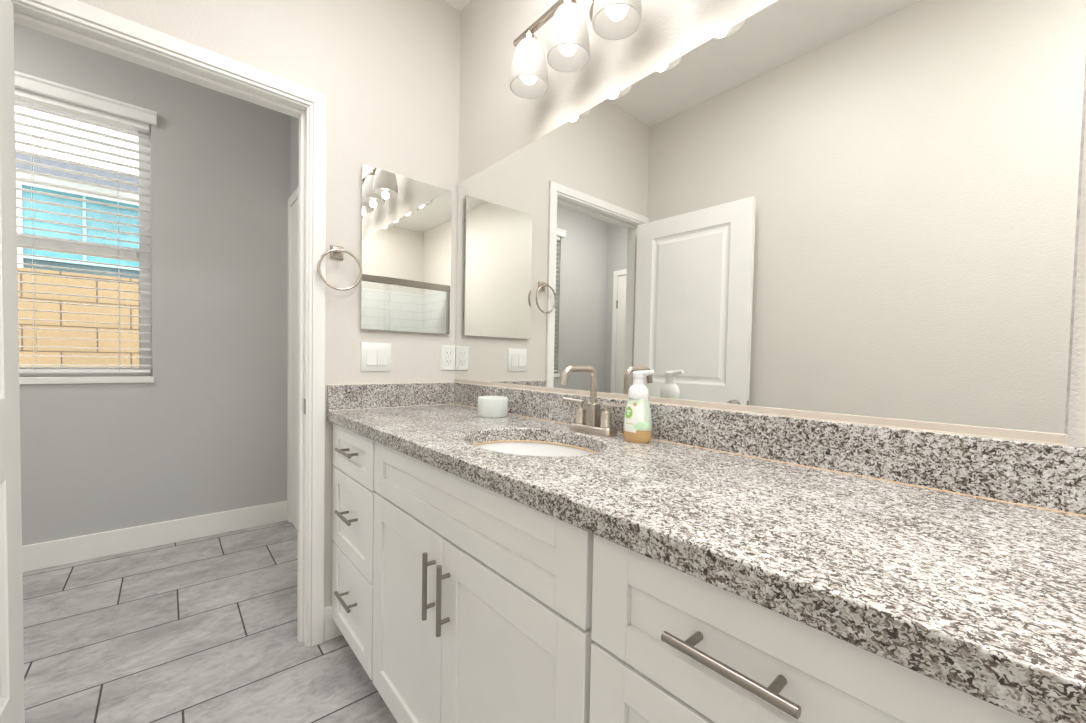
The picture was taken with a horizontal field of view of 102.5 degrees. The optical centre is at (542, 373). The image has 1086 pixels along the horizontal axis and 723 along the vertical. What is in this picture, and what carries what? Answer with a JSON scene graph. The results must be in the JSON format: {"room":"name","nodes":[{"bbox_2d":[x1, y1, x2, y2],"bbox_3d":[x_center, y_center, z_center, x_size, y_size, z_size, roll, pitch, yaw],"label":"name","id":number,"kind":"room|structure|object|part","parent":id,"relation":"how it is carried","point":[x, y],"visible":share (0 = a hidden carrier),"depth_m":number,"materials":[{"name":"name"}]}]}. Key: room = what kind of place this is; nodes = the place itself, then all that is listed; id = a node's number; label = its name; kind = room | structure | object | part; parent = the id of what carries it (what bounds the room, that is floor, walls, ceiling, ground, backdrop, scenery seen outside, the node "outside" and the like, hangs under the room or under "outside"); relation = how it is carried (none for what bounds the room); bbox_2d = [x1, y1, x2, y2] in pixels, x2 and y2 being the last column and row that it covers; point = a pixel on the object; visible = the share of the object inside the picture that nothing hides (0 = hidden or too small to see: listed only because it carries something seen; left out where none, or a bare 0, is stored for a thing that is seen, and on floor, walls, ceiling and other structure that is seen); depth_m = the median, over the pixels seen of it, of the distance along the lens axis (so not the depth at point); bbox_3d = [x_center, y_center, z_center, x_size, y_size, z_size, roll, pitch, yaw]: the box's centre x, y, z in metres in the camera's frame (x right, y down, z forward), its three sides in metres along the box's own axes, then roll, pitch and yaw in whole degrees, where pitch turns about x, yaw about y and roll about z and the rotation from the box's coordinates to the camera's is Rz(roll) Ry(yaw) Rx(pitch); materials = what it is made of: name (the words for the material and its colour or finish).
{"room":"bathroom","nodes":[
{"label":"bathroom","id":0,"kind":"room"},
{"bbox_2d":[14,23,290,545],"bbox_3d":[-2.513,-0.359,2.336,3.020,2.723,0.140,0,2,-41],"label":"wall","id":1,"kind":"structure","parent":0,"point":[209,433],"depth_m":2.58,"materials":[{"name":"grey paint"}]},
{"bbox_2d":[15,99,152,376],"bbox_3d":[-2.658,-0.705,2.228,0.982,1.445,0.078,0,2,-41],"label":"window","id":2,"kind":"structure","parent":1,"relation":"attached to","point":[20,240],"depth_m":2.50,"materials":[{"name":"white plastic"}]},
{"bbox_3d":[-2.662,-0.679,2.233,0.872,0.067,0.057,0,2,-41],"label":"meeting rail","id":3,"kind":"part","parent":2,"relation":"part of","materials":[{"name":"white plastic"}]},
{"bbox_2d":[14,71,156,372],"bbox_3d":[-2.605,-0.731,2.157,1.046,1.462,0.109,0,2,-41],"label":"window blind","id":4,"kind":"object","parent":1,"relation":"attached to","point":[28,88],"visible":0.98,"depth_m":2.30,"materials":[{"name":"white plastic"}]},
{"bbox_3d":[-2.568,-0.696,2.191,0.002,1.378,0.002,1,2,-11],"label":"ladder cord","id":5,"kind":"part","parent":4,"relation":"part of","materials":[{"name":"white fabric"}]},
{"bbox_3d":[-2.602,-0.698,2.231,0.002,1.378,0.002,1,2,-11],"label":"ladder cord","id":6,"kind":"part","parent":4,"relation":"part of","materials":[{"name":"white fabric"}]},
{"bbox_3d":[-2.632,-0.011,2.203,0.966,0.018,0.052,0,2,-41],"label":"rail","id":7,"kind":"part","parent":4,"relation":"part of","materials":[{"name":"white plastic"}]},
{"bbox_3d":[-2.333,-0.697,2.393,0.002,1.378,0.002,0,2,-41],"label":"ladder cord","id":8,"kind":"part","parent":4,"relation":"part of","materials":[{"name":"white fabric"}]},
{"bbox_3d":[-2.368,-0.699,2.433,0.002,1.378,0.002,2,2,19],"label":"ladder cord","id":9,"kind":"part","parent":4,"relation":"part of","materials":[{"name":"white fabric"}]},
{"bbox_2d":[19,376,153,384],"bbox_3d":[-2.655,0.036,2.224,1.005,0.035,0.152,0,2,-41],"label":"window sill","id":10,"kind":"structure","parent":1,"relation":"attached to","point":[63,379],"depth_m":2.32,"materials":[{"name":"white paint"}]},
{"bbox_2d":[22,501,286,572],"bbox_3d":[-2.638,0.938,2.187,2.373,0.135,0.014,0,2,-41],"label":"baseboard","id":11,"kind":"structure","parent":1,"relation":"attached to","point":[37,556],"depth_m":2.49,"materials":[{"name":"white paint"}]},
{"bbox_2d":[23,521,397,722],"bbox_3d":[-0.869,1.123,0.441,3.020,0.060,5.260,0,2,-41],"label":"floor","id":12,"kind":"structure","parent":0,"point":[203,629],"depth_m":1.68,"materials":[{"name":"grey tile"}]},
{"bbox_2d":[332,424,375,679],"bbox_3d":[-0.494,0.627,1.718,0.576,0.870,0.454,0,2,-41],"label":"drawers","id":13,"kind":"object","parent":12,"relation":"on","point":[353,453],"visible":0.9,"depth_m":1.52,"materials":[{"name":"white paint"}]},
{"bbox_3d":[-0.699,0.806,1.548,0.042,0.012,0.153,0,2,-41],"label":"pull handle","id":14,"kind":"part","parent":13,"relation":"part of","materials":[{"name":"metal"}]},
{"bbox_3d":[-0.693,0.507,1.539,0.042,0.012,0.153,0,2,-41],"label":"pull handle","id":15,"kind":"part","parent":13,"relation":"part of","materials":[{"name":"metal"}]},
{"bbox_3d":[-0.688,0.278,1.532,0.042,0.012,0.153,0,2,-41],"label":"pull handle","id":16,"kind":"part","parent":13,"relation":"part of","materials":[{"name":"metal"}]},
{"bbox_3d":[-0.683,0.823,1.562,0.019,0.304,0.440,0,2,-41],"label":"drawer","id":17,"kind":"part","parent":13,"relation":"part of","materials":[{"name":"white paint"}]},
{"bbox_3d":[-0.677,0.518,1.553,0.019,0.292,0.440,0,2,-41],"label":"drawer","id":18,"kind":"part","parent":13,"relation":"part of","materials":[{"name":"white paint"}]},
{"bbox_3d":[-0.672,0.284,1.546,0.019,0.165,0.440,0,2,-41],"label":"drawer","id":19,"kind":"part","parent":13,"relation":"part of","materials":[{"name":"white paint"}]},
{"bbox_2d":[373,441,594,722],"bbox_3d":[-0.044,0.651,1.197,0.576,0.870,0.923,0,2,-41],"label":"base cabinet","id":20,"kind":"object","parent":12,"relation":"on","point":[482,597],"visible":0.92,"depth_m":0.94,"materials":[{"name":"white paint"}]},
{"bbox_3d":[-0.382,0.687,1.212,0.019,0.609,0.450,0,2,-41],"label":"cabinet door","id":21,"kind":"part","parent":20,"relation":"part of","materials":[{"name":"white paint"}]},
{"bbox_3d":[-0.275,0.509,1.048,0.033,0.160,0.012,0,2,-41],"label":"pull handle","id":22,"kind":"part","parent":20,"relation":"part of","materials":[{"name":"metal"}]},
{"bbox_3d":[-0.228,0.516,0.994,0.033,0.160,0.012,0,2,-41],"label":"pull handle","id":23,"kind":"part","parent":20,"relation":"part of","materials":[{"name":"metal"}]},
{"bbox_3d":[-0.223,0.305,1.025,0.019,0.158,0.912,0,2,-41],"label":"panel","id":24,"kind":"part","parent":20,"relation":"part of","materials":[{"name":"white paint"}]},
{"bbox_3d":[-0.083,0.703,0.866,0.019,0.609,0.460,0,2,-41],"label":"cabinet door","id":25,"kind":"part","parent":20,"relation":"part of","materials":[{"name":"white paint"}]},
{"bbox_2d":[327,404,1085,722],"bbox_3d":[-0.004,0.198,1.156,0.564,0.040,1.915,0,2,-41],"label":"countertop","id":26,"kind":"structure","parent":20,"relation":"on","point":[983,599],"depth_m":0.54,"materials":[{"name":"stone"}]},
{"bbox_2d":[477,396,507,417],"bbox_3d":[-0.187,0.124,1.625,0.112,0.071,0.112,0,2,-41],"label":"candle","id":27,"kind":"object","parent":26,"relation":"on","point":[488,406],"visible":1,"depth_m":1.58,"materials":[{"name":"white wax"}]},
{"bbox_2d":[473,440,596,456],"bbox_3d":[-0.028,0.296,1.165,0.371,0.163,0.460,0,2,-41],"label":"sink","id":28,"kind":"object","parent":26,"relation":"in","point":[520,447],"visible":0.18,"depth_m":1.34,"materials":[{"name":"white ceramic"}]},
{"bbox_2d":[560,365,625,437],"bbox_3d":[0.146,0.077,1.286,0.190,0.200,0.190,1,2,3],"label":"faucet","id":29,"kind":"object","parent":26,"relation":"on","point":[587,421],"visible":0.98,"depth_m":1.27,"materials":[{"name":"silver metal"}]},
{"bbox_3d":[0.094,0.084,1.349,0.012,0.015,0.086,0,2,-41],"label":"lever","id":30,"kind":"part","parent":29,"relation":"part of","materials":[{"name":"silver metal"}]},
{"bbox_3d":[0.103,0.035,1.244,0.142,0.115,0.020,0,2,-41],"label":"spout","id":31,"kind":"part","parent":29,"relation":"part of","materials":[{"name":"silver metal"}]},
{"bbox_3d":[0.115,0.120,1.325,0.036,0.065,0.036,0,2,-41],"label":"handle","id":32,"kind":"part","parent":29,"relation":"part of","materials":[{"name":"silver metal"}]},
{"bbox_3d":[0.148,0.122,1.287,0.035,0.073,0.035,0,2,-41],"label":"spout","id":33,"kind":"part","parent":29,"relation":"part of","materials":[{"name":"silver metal"}]},
{"bbox_3d":[0.147,0.165,1.288,0.055,0.024,0.160,0,2,-41],"label":"plate","id":34,"kind":"part","parent":29,"relation":"part of","materials":[{"name":"silver metal"}]},
{"bbox_3d":[0.181,0.124,1.248,0.036,0.065,0.036,0,2,-41],"label":"handle","id":35,"kind":"part","parent":29,"relation":"part of","materials":[{"name":"silver metal"}]},
{"bbox_3d":[0.204,0.090,1.222,0.012,0.015,0.086,0,2,-41],"label":"lever","id":36,"kind":"part","parent":29,"relation":"part of","materials":[{"name":"silver metal"}]},
{"bbox_2d":[623,370,654,443],"bbox_3d":[0.255,0.086,1.165,0.063,0.193,0.084,0,2,-41],"label":"soap bottle","id":37,"kind":"object","parent":26,"relation":"on","point":[637,424],"visible":1,"depth_m":1.14,"materials":[{"name":"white plastic"}]},
{"bbox_2d":[623,398,651,430],"bbox_3d":[0.254,0.105,1.167,0.062,0.087,0.081,0,2,-41],"label":"label","id":38,"kind":"object","parent":37,"relation":"on","point":[637,415],"depth_m":1.14,"materials":[{"name":"paper"}]},
{"bbox_2d":[632,422,649,428],"bbox_3d":[0.255,0.135,1.135,0.045,0.020,0.008,1,2,9],"label":"print","id":39,"kind":"object","parent":37,"relation":"on","point":[635,425],"depth_m":1.13,"materials":[{"name":"green paper"}]},
{"bbox_2d":[589,534,1034,722],"bbox_3d":[0.429,0.677,0.649,0.576,0.870,0.524,0,2,-41],"label":"base cabinet","id":40,"kind":"object","parent":12,"relation":"on","point":[671,645],"visible":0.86,"depth_m":0.51,"materials":[{"name":"white paint"}]},
{"bbox_3d":[0.245,0.569,0.485,0.019,0.292,0.512,0,2,-41],"label":"drawer","id":41,"kind":"part","parent":40,"relation":"part of","materials":[{"name":"white paint"}]},
{"bbox_3d":[0.210,0.327,0.491,0.042,0.012,0.153,0,2,-41],"label":"pull handle","id":42,"kind":"part","parent":40,"relation":"part of","materials":[{"name":"metal"}]},
{"bbox_2d":[78,0,460,606],"bbox_3d":[-1.548,-0.304,1.142,2.920,2.723,0.110,0,2,-41],"label":"wall","id":43,"kind":"structure","parent":0,"point":[388,71],"depth_m":1.74,"materials":[{"name":"beige paint"}]},
{"bbox_2d":[0,0,24,722],"bbox_3d":[-1.195,0.054,0.876,0.161,2.014,0.752,0,2,-38],"label":"door","id":44,"kind":"structure","parent":43,"relation":"in","point":[12,695],"depth_m":1.11,"materials":[{"name":"white paint"}]},
{"bbox_2d":[11,0,326,646],"bbox_3d":[-1.218,0.002,1.431,0.897,2.107,0.126,0,2,-41],"label":"door frame","id":45,"kind":"structure","parent":43,"relation":"attached to","point":[76,11],"depth_m":1.63,"materials":[{"name":"white paint"}]},
{"bbox_3d":[-0.910,0.126,1.665,0.002,0.058,0.026,0,2,-41],"label":"strike plate","id":46,"kind":"part","parent":45,"relation":"part of","materials":[{"name":"metal"}]},
{"bbox_2d":[324,605,342,641],"bbox_3d":[-0.834,0.987,1.737,0.073,0.135,0.014,0,2,-41],"label":"baseboard","id":47,"kind":"structure","parent":43,"relation":"attached to","point":[331,630],"depth_m":1.72,"materials":[{"name":"white paint"}]},
{"bbox_2d":[317,245,361,290],"bbox_3d":[-0.787,-0.407,1.682,0.159,0.178,0.058,0,2,-41],"label":"towel ring","id":48,"kind":"object","parent":43,"relation":"attached to","point":[336,252],"visible":1,"depth_m":1.68,"materials":[{"name":"silver metal"}]},
{"bbox_2d":[360,342,390,371],"bbox_3d":[-0.691,-0.067,1.810,0.125,0.119,0.014,0,2,-41],"label":"light switch","id":49,"kind":"object","parent":43,"relation":"attached to","point":[375,357],"visible":1,"depth_m":1.81,"materials":[{"name":"white plastic"}]},
{"bbox_2d":[327,382,453,410],"bbox_3d":[-0.621,0.093,1.872,0.563,0.103,0.022,0,2,-41],"label":"backsplash","id":50,"kind":"structure","parent":43,"relation":"attached to","point":[371,395],"depth_m":1.83,"materials":[{"name":"stone"}]},
{"bbox_2d":[361,164,451,333],"bbox_3d":[-0.580,-0.507,1.880,0.398,0.654,0.021,0,2,-41],"label":"medicine cabinet","id":51,"kind":"object","parent":43,"relation":"attached to","point":[406,222],"visible":1,"depth_m":1.86,"materials":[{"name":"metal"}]},
{"bbox_2d":[441,345,454,369],"bbox_3d":[-0.441,-0.072,2.030,0.073,0.115,0.008,0,2,-41],"label":"power outlet","id":52,"kind":"object","parent":43,"relation":"attached to","point":[447,352],"visible":1,"depth_m":2.02,"materials":[{"name":"white plastic"}]},
{"bbox_2d":[445,350,451,357],"bbox_3d":[-0.439,-0.091,2.027,0.034,0.034,0.003,0,2,-41],"label":"receptacle","id":53,"kind":"object","parent":52,"relation":"attached to","point":[448,353],"depth_m":2.02,"materials":[{"name":"white plastic"}]},
{"bbox_2d":[445,358,451,365],"bbox_3d":[-0.439,-0.052,2.028,0.034,0.034,0.003,0,2,-41],"label":"receptacle","id":54,"kind":"object","parent":52,"relation":"attached to","point":[448,361],"depth_m":2.03,"materials":[{"name":"white plastic"}]},
{"bbox_2d":[290,116,298,195],"bbox_3d":[-1.208,-0.336,2.439,0.100,2.723,1.410,0,2,-41],"label":"wall","id":55,"kind":"structure","parent":0,"point":[294,144],"depth_m":2.81,"materials":[{"name":"grey paint"}]},
{"bbox_2d":[287,186,298,522],"bbox_3d":[-1.316,-0.057,2.477,0.016,2.158,1.229,0,2,-41],"label":"door frame","id":56,"kind":"structure","parent":55,"relation":"attached to","point":[295,195],"depth_m":2.90,"materials":[{"name":"white paint"}]},
{"bbox_2d":[291,198,298,529],"bbox_3d":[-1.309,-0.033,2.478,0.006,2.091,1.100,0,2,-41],"label":"door","id":57,"kind":"structure","parent":55,"relation":"in","point":[295,207],"depth_m":2.81,"materials":[{"name":"white paint"}]},
{"bbox_2d":[442,0,470,11],"bbox_3d":[-0.813,-1.668,0.357,3.020,0.080,5.260,0,2,-41],"label":"ceiling","id":58,"kind":"structure","parent":0,"point":[459,5],"depth_m":1.97,"materials":[{"name":"paint"}]},
{"bbox_2d":[458,0,1085,446],"bbox_3d":[0.771,-0.247,0.766,0.100,2.723,3.710,0,2,-41],"label":"wall","id":59,"kind":"structure","parent":0,"point":[495,122],"depth_m":1.46,"materials":[{"name":"beige paint"}]},
{"bbox_2d":[509,0,641,98],"bbox_3d":[0.157,-1.072,1.261,0.176,0.241,0.730,0,2,-41],"label":"vanity light","id":60,"kind":"object","parent":59,"relation":"attached to","point":[568,43],"visible":1,"depth_m":1.30,"materials":[{"name":"white glass"}]},
{"bbox_3d":[-0.046,-1.034,1.462,0.132,0.145,0.132,0,2,-41],"label":"lamp shade","id":61,"kind":"part","parent":60,"relation":"part of","materials":[{"name":"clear glass"}]},
{"bbox_3d":[-0.046,-1.040,1.462,0.065,0.130,0.065,0,2,-41],"label":"bulb","id":62,"kind":"part","parent":60,"relation":"part of","materials":[{"name":"white glass"}]},
{"bbox_3d":[0.077,-1.028,1.319,0.132,0.145,0.132,0,2,-41],"label":"lamp shade","id":63,"kind":"part","parent":60,"relation":"part of","materials":[{"name":"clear glass"}]},
{"bbox_3d":[0.077,-1.033,1.319,0.065,0.130,0.065,0,2,-41],"label":"bulb","id":64,"kind":"part","parent":60,"relation":"part of","materials":[{"name":"white glass"}]},
{"bbox_3d":[0.216,-1.135,1.309,0.022,0.116,0.210,0,2,-41],"label":"plate","id":65,"kind":"part","parent":60,"relation":"part of","materials":[{"name":"silver metal"}]},
{"bbox_3d":[0.201,-1.021,1.177,0.132,0.145,0.132,0,2,-41],"label":"lamp shade","id":66,"kind":"part","parent":60,"relation":"part of","materials":[{"name":"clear glass"}]},
{"bbox_3d":[0.201,-1.026,1.176,0.065,0.130,0.065,0,2,-41],"label":"bulb","id":67,"kind":"part","parent":60,"relation":"part of","materials":[{"name":"white glass"}]},
{"bbox_2d":[454,383,1085,516],"bbox_3d":[0.210,0.128,1.324,0.022,0.100,1.896,0,2,-41],"label":"backsplash","id":68,"kind":"structure","parent":59,"relation":"attached to","point":[1051,477],"depth_m":0.83,"materials":[{"name":"stone"}]},
{"bbox_2d":[454,0,1085,445],"bbox_3d":[0.198,-0.384,1.344,0.010,0.921,1.848,0,2,-41],"label":"wall mirror","id":69,"kind":"object","parent":59,"relation":"attached to","point":[862,212],"visible":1,"depth_m":0.91,"materials":[{"name":"clear glass"}]},
{"label":"outside","id":70,"kind":"structure","parent":0,"visible":0},
{"bbox_3d":[-6.684,0.864,7.041,15.000,0.070,12.340,0,2,-41],"label":"ground","id":71,"kind":"structure","parent":70,"visible":0},
{"bbox_2d":[16,149,138,278],"bbox_3d":[-6.150,-0.993,6.409,10.800,3.720,4.660,0,2,-41],"label":"house","id":72,"kind":"structure","parent":71,"relation":"on","point":[26,213],"depth_m":4.72,"materials":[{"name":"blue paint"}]},
{"bbox_3d":[-5.084,-1.605,4.836,0.895,0.710,0.030,0,2,-41],"label":"pane","id":73,"kind":"part","parent":72,"relation":"part of","materials":[{"name":"teal glass"}]},
{"bbox_3d":[-5.095,-1.055,4.853,0.895,0.300,0.030,0,2,-41],"label":"pane","id":74,"kind":"part","parent":72,"relation":"part of","materials":[{"name":"white wood"}]},
{"bbox_2d":[18,267,139,366],"bbox_3d":[-3.903,0.073,3.813,11.000,1.835,0.200,0,2,-41],"label":"wall","id":75,"kind":"structure","parent":71,"relation":"on","point":[123,353],"depth_m":3.65,"materials":[{"name":"beige brick"}]}
]}

